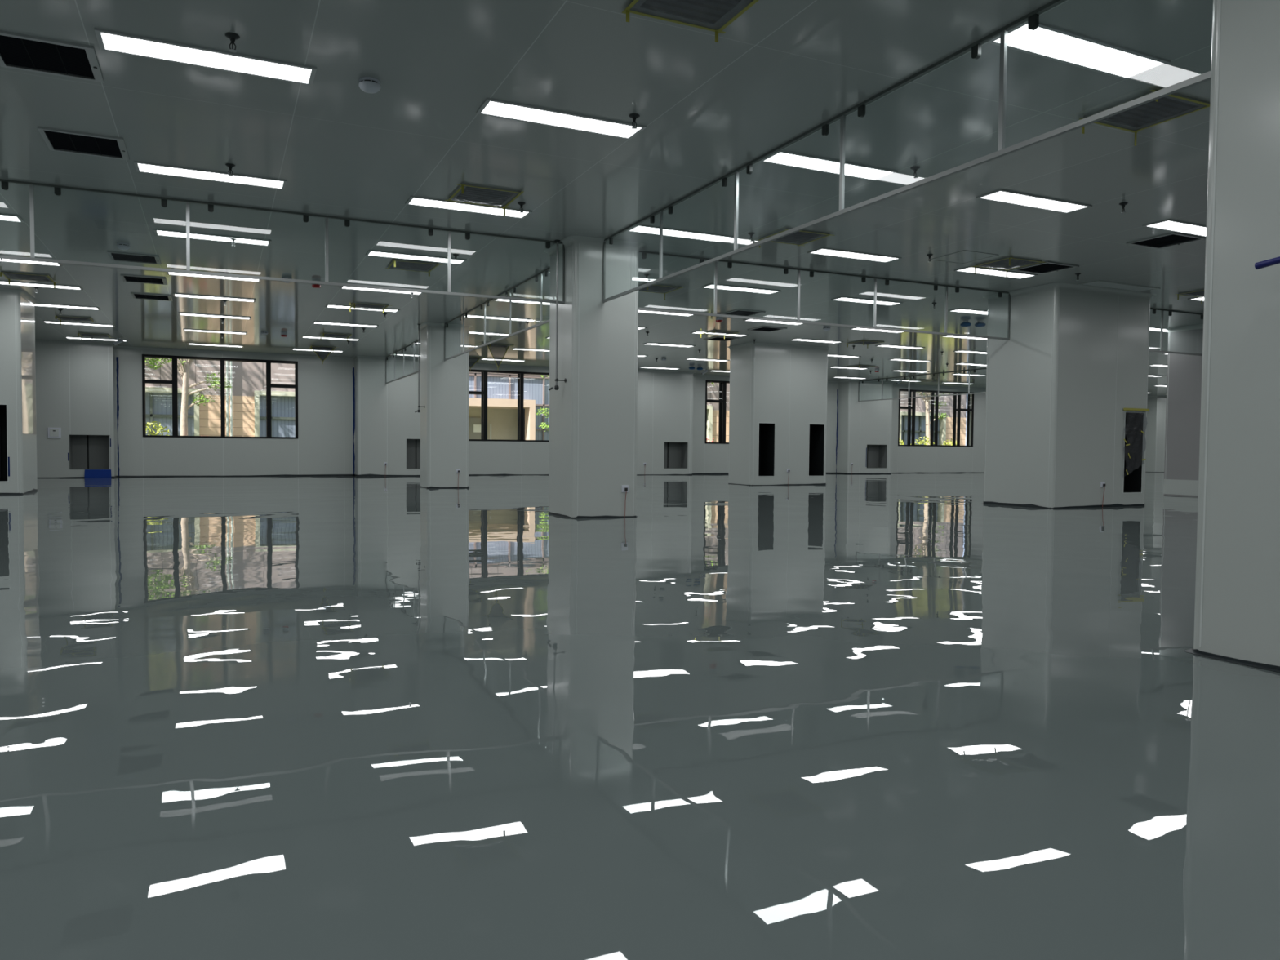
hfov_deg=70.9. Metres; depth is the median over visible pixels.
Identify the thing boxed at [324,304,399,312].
recessed light
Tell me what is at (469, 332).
diffuser
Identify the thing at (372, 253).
recessed light
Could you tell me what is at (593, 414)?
column
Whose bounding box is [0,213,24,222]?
recessed light
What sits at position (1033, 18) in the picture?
frame
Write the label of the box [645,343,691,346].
diffuser
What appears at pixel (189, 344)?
diffuser
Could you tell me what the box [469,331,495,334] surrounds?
recessed light
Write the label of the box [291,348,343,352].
recessed light
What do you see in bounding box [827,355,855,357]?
diffuser
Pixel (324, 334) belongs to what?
ceiling vent
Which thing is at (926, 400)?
tree
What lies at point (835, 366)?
diffuser
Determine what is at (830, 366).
recessed light
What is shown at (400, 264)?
ceiling vent
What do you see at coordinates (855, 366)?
ceiling vent
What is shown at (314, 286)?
fire alarm
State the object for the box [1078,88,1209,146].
ceiling vent
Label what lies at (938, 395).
rail
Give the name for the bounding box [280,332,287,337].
fire alarm
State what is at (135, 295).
ceiling vent
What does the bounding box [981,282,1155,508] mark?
column
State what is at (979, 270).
recessed light
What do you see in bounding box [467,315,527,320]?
diffuser
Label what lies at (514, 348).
diffuser
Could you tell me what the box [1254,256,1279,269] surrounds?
pipe
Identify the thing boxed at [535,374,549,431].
tree
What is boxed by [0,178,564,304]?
frame
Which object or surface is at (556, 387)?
pipe
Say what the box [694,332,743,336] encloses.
diffuser
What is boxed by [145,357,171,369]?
tree
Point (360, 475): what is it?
baseboard
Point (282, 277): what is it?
smoke detector
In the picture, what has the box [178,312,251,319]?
recessed light
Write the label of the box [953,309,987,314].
diffuser
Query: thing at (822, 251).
recessed light
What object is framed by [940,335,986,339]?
recessed light
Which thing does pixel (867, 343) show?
ceiling vent
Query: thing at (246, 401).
window
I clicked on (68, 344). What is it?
trim
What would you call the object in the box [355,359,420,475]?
wall pier
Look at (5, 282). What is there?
recessed light
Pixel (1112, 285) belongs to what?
diffuser
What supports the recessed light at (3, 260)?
in the ceiling
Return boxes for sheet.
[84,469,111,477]
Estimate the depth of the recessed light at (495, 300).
15.37 m
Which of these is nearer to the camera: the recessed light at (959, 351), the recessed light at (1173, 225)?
the recessed light at (1173, 225)
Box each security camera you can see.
[112,337,123,345]
[701,368,708,374]
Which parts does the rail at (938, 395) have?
rail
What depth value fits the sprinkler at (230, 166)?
8.02 m
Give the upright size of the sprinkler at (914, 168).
0.094 m
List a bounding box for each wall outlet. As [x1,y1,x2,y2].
[456,468,460,486]
[622,484,628,516]
[1100,481,1105,506]
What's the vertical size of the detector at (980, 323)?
0.104 m
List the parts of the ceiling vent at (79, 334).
frame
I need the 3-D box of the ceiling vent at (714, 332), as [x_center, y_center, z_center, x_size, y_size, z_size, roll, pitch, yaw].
[1.704,-3.108,19.229,0.684,0.098,0.676,0,2,-25]
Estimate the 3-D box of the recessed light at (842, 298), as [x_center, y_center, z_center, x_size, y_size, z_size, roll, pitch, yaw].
[3.796,-2.987,15.021,1.264,0.012,0.304,0,2,-25]
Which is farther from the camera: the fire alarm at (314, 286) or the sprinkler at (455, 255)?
the fire alarm at (314, 286)
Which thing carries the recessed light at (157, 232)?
in the ceiling
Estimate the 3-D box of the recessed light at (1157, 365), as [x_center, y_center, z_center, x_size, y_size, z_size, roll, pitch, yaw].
[15.099,-3.261,25.720,1.264,0.012,0.304,0,2,-25]
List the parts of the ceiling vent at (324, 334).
frame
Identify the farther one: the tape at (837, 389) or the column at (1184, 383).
the tape at (837, 389)
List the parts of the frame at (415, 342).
rail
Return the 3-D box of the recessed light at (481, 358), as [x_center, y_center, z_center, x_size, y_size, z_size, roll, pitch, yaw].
[-3.906,-3.425,25.650,1.264,0.012,0.304,0,2,-25]
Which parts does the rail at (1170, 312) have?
rail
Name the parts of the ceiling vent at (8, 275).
frame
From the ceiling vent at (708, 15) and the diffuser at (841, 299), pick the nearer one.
the ceiling vent at (708, 15)
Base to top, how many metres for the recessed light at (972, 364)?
0.012 m
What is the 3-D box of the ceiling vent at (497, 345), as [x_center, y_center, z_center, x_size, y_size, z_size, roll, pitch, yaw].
[-3.450,-2.986,21.936,0.706,0.621,0.662,0,2,-25]
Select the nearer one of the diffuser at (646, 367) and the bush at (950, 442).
the diffuser at (646, 367)
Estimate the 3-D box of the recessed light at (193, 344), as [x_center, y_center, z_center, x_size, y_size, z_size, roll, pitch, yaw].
[-10.616,-3.373,22.499,1.264,0.012,0.304,0,2,-25]
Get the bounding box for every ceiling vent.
[0,30,104,83]
[0,271,58,288]
[37,126,129,160]
[55,315,96,324]
[77,332,112,340]
[106,250,160,264]
[120,274,167,284]
[130,292,172,301]
[309,345,337,363]
[319,332,351,341]
[349,302,389,313]
[385,259,442,276]
[444,183,523,216]
[468,355,483,369]
[486,343,513,368]
[622,0,759,42]
[638,284,684,300]
[700,329,739,338]
[702,336,738,341]
[720,309,765,316]
[746,325,786,332]
[757,227,834,248]
[845,340,884,348]
[845,364,875,368]
[910,379,933,382]
[972,256,1045,277]
[1011,261,1079,274]
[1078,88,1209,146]
[1126,231,1205,248]
[1175,288,1204,303]
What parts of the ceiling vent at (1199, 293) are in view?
frame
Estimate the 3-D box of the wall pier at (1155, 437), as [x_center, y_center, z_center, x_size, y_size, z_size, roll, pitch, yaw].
[23.318,-2.019,39.946,2.000,3.344,0.580,0,2,-25]
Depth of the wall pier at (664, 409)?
29.05 m
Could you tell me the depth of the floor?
2.72 m
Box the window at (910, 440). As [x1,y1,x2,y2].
[897,389,973,446]
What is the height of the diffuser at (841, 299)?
0.001 m
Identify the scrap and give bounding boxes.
[8,457,9,475]
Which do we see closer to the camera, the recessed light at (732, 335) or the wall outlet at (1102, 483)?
the wall outlet at (1102, 483)
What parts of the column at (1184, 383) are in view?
panel, cove trim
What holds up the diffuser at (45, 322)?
attached to the recessed light at (44, 322)
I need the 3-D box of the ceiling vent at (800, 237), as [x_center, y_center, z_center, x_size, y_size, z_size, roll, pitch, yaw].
[1.812,-2.799,10.515,0.683,0.108,0.660,0,2,-25]
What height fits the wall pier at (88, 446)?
3.344 m
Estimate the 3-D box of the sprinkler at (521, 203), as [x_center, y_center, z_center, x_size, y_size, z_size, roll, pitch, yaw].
[-1.213,-2.786,9.194,0.084,0.094,0.083,0,2,-25]
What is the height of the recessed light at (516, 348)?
0.012 m
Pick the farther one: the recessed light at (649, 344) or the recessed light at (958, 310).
the recessed light at (649, 344)
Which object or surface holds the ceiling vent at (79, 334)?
in the ceiling
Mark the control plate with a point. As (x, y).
(52, 432)
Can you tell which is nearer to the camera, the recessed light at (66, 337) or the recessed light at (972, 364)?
the recessed light at (66, 337)
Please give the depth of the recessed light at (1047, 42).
5.59 m
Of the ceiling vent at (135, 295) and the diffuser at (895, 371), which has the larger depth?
the diffuser at (895, 371)
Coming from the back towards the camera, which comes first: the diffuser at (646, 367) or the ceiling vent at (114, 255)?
the diffuser at (646, 367)
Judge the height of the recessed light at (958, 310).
0.012 m
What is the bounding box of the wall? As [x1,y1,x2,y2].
[115,349,986,475]
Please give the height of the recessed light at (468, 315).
0.012 m
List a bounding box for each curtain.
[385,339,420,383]
[444,267,550,360]
[638,250,1010,340]
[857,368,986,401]
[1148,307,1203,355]
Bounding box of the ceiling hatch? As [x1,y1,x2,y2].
[929,250,999,263]
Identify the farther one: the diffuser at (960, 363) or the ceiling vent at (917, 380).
the ceiling vent at (917, 380)
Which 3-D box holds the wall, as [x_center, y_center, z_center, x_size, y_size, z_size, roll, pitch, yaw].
[1.320,-2.117,30.090,60.000,4.644,0.300,0,2,-25]
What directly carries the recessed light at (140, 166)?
in the ceiling
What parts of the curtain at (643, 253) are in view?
rail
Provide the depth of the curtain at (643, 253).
12.57 m
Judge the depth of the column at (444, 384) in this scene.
18.37 m
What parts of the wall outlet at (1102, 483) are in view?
plate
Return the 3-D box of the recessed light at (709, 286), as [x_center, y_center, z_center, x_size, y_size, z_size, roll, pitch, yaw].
[1.579,-2.970,13.980,1.264,0.012,0.304,0,2,-25]
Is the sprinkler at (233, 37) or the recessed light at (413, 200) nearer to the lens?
the sprinkler at (233, 37)
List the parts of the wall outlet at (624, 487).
plate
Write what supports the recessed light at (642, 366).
in the ceiling
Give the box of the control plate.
[47,427,61,437]
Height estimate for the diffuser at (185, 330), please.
0.001 m
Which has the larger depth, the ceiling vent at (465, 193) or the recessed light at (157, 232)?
the recessed light at (157, 232)
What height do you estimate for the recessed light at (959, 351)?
0.012 m
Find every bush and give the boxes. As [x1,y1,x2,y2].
[146,421,169,435]
[915,435,934,444]
[942,438,956,445]
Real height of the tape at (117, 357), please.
3.070 m
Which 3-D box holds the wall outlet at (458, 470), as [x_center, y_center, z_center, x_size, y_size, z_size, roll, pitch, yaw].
[-3.732,-0.033,18.484,0.086,0.387,0.048,0,2,-25]
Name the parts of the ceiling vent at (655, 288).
frame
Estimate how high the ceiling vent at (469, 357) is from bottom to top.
0.371 m
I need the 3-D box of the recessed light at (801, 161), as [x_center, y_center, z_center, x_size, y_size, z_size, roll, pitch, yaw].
[1.478,-2.754,7.789,0.837,0.012,0.334,0,2,-25]
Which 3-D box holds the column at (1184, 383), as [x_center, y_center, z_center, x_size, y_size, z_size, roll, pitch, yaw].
[12.034,-1.331,17.405,2.162,3.344,2.712,0,2,-25]
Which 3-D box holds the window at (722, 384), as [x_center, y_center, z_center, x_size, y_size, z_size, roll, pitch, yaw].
[3.857,-2.317,31.254,3.775,2.135,0.287,0,2,-25]
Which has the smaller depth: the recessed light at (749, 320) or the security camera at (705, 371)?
the recessed light at (749, 320)
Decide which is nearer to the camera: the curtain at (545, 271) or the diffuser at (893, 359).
the curtain at (545, 271)
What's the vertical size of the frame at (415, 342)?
0.744 m
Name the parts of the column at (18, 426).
opening trim, cove trim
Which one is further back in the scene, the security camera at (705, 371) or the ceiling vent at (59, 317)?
the security camera at (705, 371)
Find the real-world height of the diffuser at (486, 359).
0.001 m
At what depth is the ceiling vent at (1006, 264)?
11.79 m
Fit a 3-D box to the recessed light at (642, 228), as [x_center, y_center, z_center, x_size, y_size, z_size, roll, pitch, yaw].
[0.477,-2.855,10.424,1.264,0.012,0.304,0,2,-25]
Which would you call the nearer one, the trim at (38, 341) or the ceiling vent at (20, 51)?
the ceiling vent at (20, 51)
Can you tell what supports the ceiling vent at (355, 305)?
in the ceiling
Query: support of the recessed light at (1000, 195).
in the ceiling
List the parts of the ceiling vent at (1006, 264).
frame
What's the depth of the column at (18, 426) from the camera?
14.79 m
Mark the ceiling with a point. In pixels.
(782, 69)
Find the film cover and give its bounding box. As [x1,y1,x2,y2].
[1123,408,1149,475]
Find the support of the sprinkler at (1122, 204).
attached to the ceiling
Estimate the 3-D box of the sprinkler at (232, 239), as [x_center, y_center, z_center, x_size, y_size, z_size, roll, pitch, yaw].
[-4.920,-2.877,10.876,0.084,0.094,0.083,0,2,-25]
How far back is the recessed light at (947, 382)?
32.92 m
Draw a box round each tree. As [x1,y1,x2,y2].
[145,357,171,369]
[164,358,232,435]
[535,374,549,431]
[917,391,950,444]
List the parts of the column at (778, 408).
opening trim, cove trim, opening trim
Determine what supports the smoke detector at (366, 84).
attached to the ceiling
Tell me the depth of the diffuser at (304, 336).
20.85 m
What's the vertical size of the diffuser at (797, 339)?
0.001 m
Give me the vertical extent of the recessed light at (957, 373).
0.012 m
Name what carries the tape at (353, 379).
attached to the wall
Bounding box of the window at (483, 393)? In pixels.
[468,368,549,441]
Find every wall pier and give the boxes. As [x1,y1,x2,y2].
[35,342,116,477]
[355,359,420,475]
[636,372,693,474]
[837,382,892,472]
[1145,397,1166,471]
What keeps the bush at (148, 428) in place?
on the planting bed
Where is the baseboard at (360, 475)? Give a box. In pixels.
[36,471,1164,478]
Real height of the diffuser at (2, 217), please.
0.001 m
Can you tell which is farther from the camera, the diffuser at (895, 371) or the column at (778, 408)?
the diffuser at (895, 371)
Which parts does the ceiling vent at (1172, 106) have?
frame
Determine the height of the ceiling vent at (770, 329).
0.020 m
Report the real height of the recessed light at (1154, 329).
0.012 m
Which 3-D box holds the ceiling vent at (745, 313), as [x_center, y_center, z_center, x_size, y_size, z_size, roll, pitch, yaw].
[1.879,-3.047,16.403,0.590,0.020,0.590,0,2,-25]
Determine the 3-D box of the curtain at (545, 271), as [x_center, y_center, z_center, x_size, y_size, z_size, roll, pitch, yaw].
[-2.407,-2.672,14.962,0.032,0.744,7.360,0,2,-25]
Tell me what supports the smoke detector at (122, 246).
attached to the ceiling
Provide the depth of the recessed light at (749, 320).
17.55 m
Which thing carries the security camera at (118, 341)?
attached to the ceiling
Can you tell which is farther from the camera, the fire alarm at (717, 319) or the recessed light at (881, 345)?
the recessed light at (881, 345)
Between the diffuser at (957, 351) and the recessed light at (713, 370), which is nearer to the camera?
the diffuser at (957, 351)
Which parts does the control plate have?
plate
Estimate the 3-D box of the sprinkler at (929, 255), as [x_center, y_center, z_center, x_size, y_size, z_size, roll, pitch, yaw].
[3.687,-2.822,11.440,0.084,0.094,0.083,0,2,-25]
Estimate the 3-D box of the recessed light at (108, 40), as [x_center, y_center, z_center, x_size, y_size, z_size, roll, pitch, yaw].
[-2.773,-2.723,5.809,1.264,0.012,0.304,0,2,-25]
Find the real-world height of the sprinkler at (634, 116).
0.094 m
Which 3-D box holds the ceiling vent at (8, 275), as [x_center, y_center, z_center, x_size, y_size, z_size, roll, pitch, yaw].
[-9.173,-2.999,13.471,0.698,0.106,0.676,0,2,-25]
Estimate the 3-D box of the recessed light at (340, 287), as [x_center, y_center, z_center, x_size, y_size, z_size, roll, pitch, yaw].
[-4.110,-3.032,14.336,1.264,0.012,0.304,0,2,-25]
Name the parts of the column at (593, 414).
cove trim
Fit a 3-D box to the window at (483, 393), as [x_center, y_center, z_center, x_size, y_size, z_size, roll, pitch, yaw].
[-3.683,-2.259,27.713,3.775,2.135,0.287,0,2,-25]
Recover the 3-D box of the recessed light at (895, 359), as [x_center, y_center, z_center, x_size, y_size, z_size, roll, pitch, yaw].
[7.445,-3.295,24.773,1.264,0.012,0.304,0,2,-25]
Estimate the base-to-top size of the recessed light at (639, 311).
0.012 m
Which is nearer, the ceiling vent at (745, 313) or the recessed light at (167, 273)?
the recessed light at (167, 273)
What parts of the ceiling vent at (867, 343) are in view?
frame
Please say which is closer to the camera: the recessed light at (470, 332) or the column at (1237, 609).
the column at (1237, 609)
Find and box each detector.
[116,242,129,249]
[261,331,267,334]
[281,276,292,283]
[358,76,380,93]
[822,326,830,330]
[960,320,971,326]
[974,320,985,326]
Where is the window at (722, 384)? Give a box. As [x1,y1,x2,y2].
[705,380,729,444]
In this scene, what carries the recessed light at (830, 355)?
in the ceiling
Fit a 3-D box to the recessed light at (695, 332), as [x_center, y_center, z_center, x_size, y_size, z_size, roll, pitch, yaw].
[1.245,-3.154,19.177,0.252,0.012,0.354,0,2,-25]
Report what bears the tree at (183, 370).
on the planting bed
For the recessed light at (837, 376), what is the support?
in the ceiling
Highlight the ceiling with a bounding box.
[0,0,1213,395]
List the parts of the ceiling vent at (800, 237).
frame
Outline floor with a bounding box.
[0,471,1279,959]
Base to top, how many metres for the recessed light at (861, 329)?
0.012 m
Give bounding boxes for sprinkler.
[225,32,239,52]
[225,163,235,176]
[230,238,236,246]
[453,253,458,262]
[517,201,525,213]
[628,113,639,128]
[747,232,755,241]
[910,166,919,178]
[926,253,933,262]
[1075,273,1080,280]
[1118,202,1128,213]
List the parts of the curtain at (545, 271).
rail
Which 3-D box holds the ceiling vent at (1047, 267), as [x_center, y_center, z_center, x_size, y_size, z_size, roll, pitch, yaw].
[5.484,-2.868,12.167,0.590,0.020,0.590,0,2,-25]
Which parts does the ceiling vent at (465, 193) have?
frame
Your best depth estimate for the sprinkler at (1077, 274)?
12.57 m
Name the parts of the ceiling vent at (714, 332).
frame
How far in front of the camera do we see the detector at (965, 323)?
17.21 m
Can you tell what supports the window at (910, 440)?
in the wall
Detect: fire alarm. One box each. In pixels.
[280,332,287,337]
[311,284,320,288]
[715,317,722,322]
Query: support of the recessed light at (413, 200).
in the ceiling
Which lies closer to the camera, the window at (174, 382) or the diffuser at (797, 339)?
the diffuser at (797, 339)
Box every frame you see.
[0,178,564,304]
[602,0,1210,302]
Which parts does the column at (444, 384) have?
cove trim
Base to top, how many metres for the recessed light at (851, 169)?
0.012 m
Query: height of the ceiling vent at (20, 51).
0.020 m
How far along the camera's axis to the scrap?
14.73 m
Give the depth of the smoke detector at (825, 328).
18.18 m
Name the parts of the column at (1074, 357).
cove trim, opening trim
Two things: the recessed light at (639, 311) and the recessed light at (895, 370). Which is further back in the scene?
the recessed light at (895, 370)
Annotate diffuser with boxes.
[0,215,19,221]
[44,321,112,326]
[185,329,245,333]
[189,343,242,346]
[294,349,341,351]
[303,336,357,340]
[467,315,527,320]
[469,332,493,334]
[486,359,522,361]
[514,348,549,351]
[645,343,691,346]
[645,367,674,368]
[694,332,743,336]
[792,338,837,342]
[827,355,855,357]
[835,366,865,368]
[836,297,899,305]
[880,345,920,348]
[893,359,928,361]
[895,370,922,372]
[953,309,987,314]
[957,351,986,353]
[960,363,986,365]
[1084,281,1155,291]
[1149,328,1168,331]
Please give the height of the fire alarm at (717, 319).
0.094 m
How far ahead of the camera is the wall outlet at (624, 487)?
11.01 m
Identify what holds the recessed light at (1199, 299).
in the ceiling
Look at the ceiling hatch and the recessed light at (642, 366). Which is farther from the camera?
the recessed light at (642, 366)
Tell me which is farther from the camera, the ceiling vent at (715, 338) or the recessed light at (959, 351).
the recessed light at (959, 351)
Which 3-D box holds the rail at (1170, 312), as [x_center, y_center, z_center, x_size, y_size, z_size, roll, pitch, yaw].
[9.496,-2.599,15.848,3.900,0.744,0.032,0,2,-25]
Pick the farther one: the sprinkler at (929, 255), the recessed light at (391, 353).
the recessed light at (391, 353)
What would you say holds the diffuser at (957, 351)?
attached to the recessed light at (959, 351)
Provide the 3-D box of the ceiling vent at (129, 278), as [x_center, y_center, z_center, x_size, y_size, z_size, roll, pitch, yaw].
[-7.507,-3.032,13.618,0.590,0.020,0.590,0,2,-25]
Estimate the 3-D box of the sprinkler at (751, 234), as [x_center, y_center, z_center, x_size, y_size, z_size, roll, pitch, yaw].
[1.286,-2.806,10.390,0.084,0.094,0.083,0,2,-25]
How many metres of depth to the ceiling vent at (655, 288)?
13.87 m
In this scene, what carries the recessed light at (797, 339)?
in the ceiling
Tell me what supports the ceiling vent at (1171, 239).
in the ceiling
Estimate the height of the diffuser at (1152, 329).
0.001 m
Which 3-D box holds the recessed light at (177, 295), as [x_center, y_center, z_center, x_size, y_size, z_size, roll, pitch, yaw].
[-7.207,-3.090,15.245,1.264,0.012,0.304,0,2,-25]
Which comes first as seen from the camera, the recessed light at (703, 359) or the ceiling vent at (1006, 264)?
the ceiling vent at (1006, 264)
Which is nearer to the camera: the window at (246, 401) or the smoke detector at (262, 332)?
the smoke detector at (262, 332)
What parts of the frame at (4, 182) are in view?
rail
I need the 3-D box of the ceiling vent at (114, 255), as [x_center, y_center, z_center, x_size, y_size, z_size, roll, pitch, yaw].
[-6.763,-2.970,12.035,0.590,0.020,0.590,0,2,-25]
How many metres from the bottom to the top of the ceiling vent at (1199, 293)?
0.118 m
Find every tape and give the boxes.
[115,356,119,476]
[352,367,355,475]
[835,389,838,473]
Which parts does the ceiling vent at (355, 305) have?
frame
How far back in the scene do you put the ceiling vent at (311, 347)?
22.65 m
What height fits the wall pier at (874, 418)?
3.344 m
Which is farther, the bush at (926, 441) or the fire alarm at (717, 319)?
the bush at (926, 441)
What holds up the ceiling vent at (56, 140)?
in the ceiling
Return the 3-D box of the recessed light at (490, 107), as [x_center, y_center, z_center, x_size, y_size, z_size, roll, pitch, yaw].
[-0.586,-2.739,6.837,1.264,0.012,0.304,0,2,-25]
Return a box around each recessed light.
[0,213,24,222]
[0,258,62,266]
[0,280,83,289]
[35,303,100,310]
[42,320,115,327]
[64,336,127,341]
[93,27,316,85]
[133,160,287,189]
[153,228,271,246]
[166,271,261,282]
[173,293,256,302]
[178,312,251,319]
[183,328,247,334]
[187,342,243,347]
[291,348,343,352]
[301,335,359,341]
[312,320,378,327]
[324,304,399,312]
[339,286,422,294]
[365,249,466,264]
[389,353,420,356]
[405,195,532,218]
[462,314,529,321]
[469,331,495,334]
[475,97,646,139]
[480,358,524,361]
[493,298,549,305]
[511,347,549,351]
[626,224,733,242]
[638,310,693,316]
[640,366,680,369]
[642,342,695,347]
[685,358,729,361]
[690,331,706,333]
[701,284,781,293]
[708,369,729,372]
[728,333,748,337]
[742,319,804,324]
[759,150,839,174]
[789,337,843,343]
[807,247,902,262]
[827,354,860,357]
[830,366,868,369]
[831,296,902,306]
[832,376,867,378]
[844,161,897,181]
[849,328,904,333]
[875,344,924,349]
[888,358,931,362]
[891,369,928,373]
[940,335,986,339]
[944,382,973,384]
[947,308,987,315]
[951,373,986,376]
[952,350,986,354]
[953,266,1037,279]
[955,363,986,366]
[976,188,1092,213]
[986,21,1170,79]
[1142,218,1206,236]
[1148,364,1167,367]
[1149,326,1168,332]
[1187,297,1204,301]
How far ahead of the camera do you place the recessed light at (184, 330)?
19.81 m
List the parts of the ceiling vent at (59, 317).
frame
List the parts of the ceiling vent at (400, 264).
frame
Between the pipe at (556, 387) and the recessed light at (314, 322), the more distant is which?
the recessed light at (314, 322)
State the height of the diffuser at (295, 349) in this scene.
0.001 m
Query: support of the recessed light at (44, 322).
in the ceiling
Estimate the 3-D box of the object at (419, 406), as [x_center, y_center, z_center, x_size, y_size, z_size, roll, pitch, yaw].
[-4.519,-2.284,18.453,0.160,1.798,0.210,0,2,-25]
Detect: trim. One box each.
[35,339,1166,398]
[68,344,1165,475]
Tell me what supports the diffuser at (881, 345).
attached to the recessed light at (881, 345)
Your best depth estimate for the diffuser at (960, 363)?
25.77 m
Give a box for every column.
[0,288,39,494]
[416,322,472,488]
[543,235,644,518]
[726,342,831,485]
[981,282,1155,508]
[1163,324,1203,497]
[1185,0,1279,672]
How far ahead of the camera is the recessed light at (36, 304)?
16.36 m
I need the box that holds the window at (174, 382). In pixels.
[142,354,297,438]
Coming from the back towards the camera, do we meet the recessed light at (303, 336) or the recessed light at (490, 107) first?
the recessed light at (303, 336)

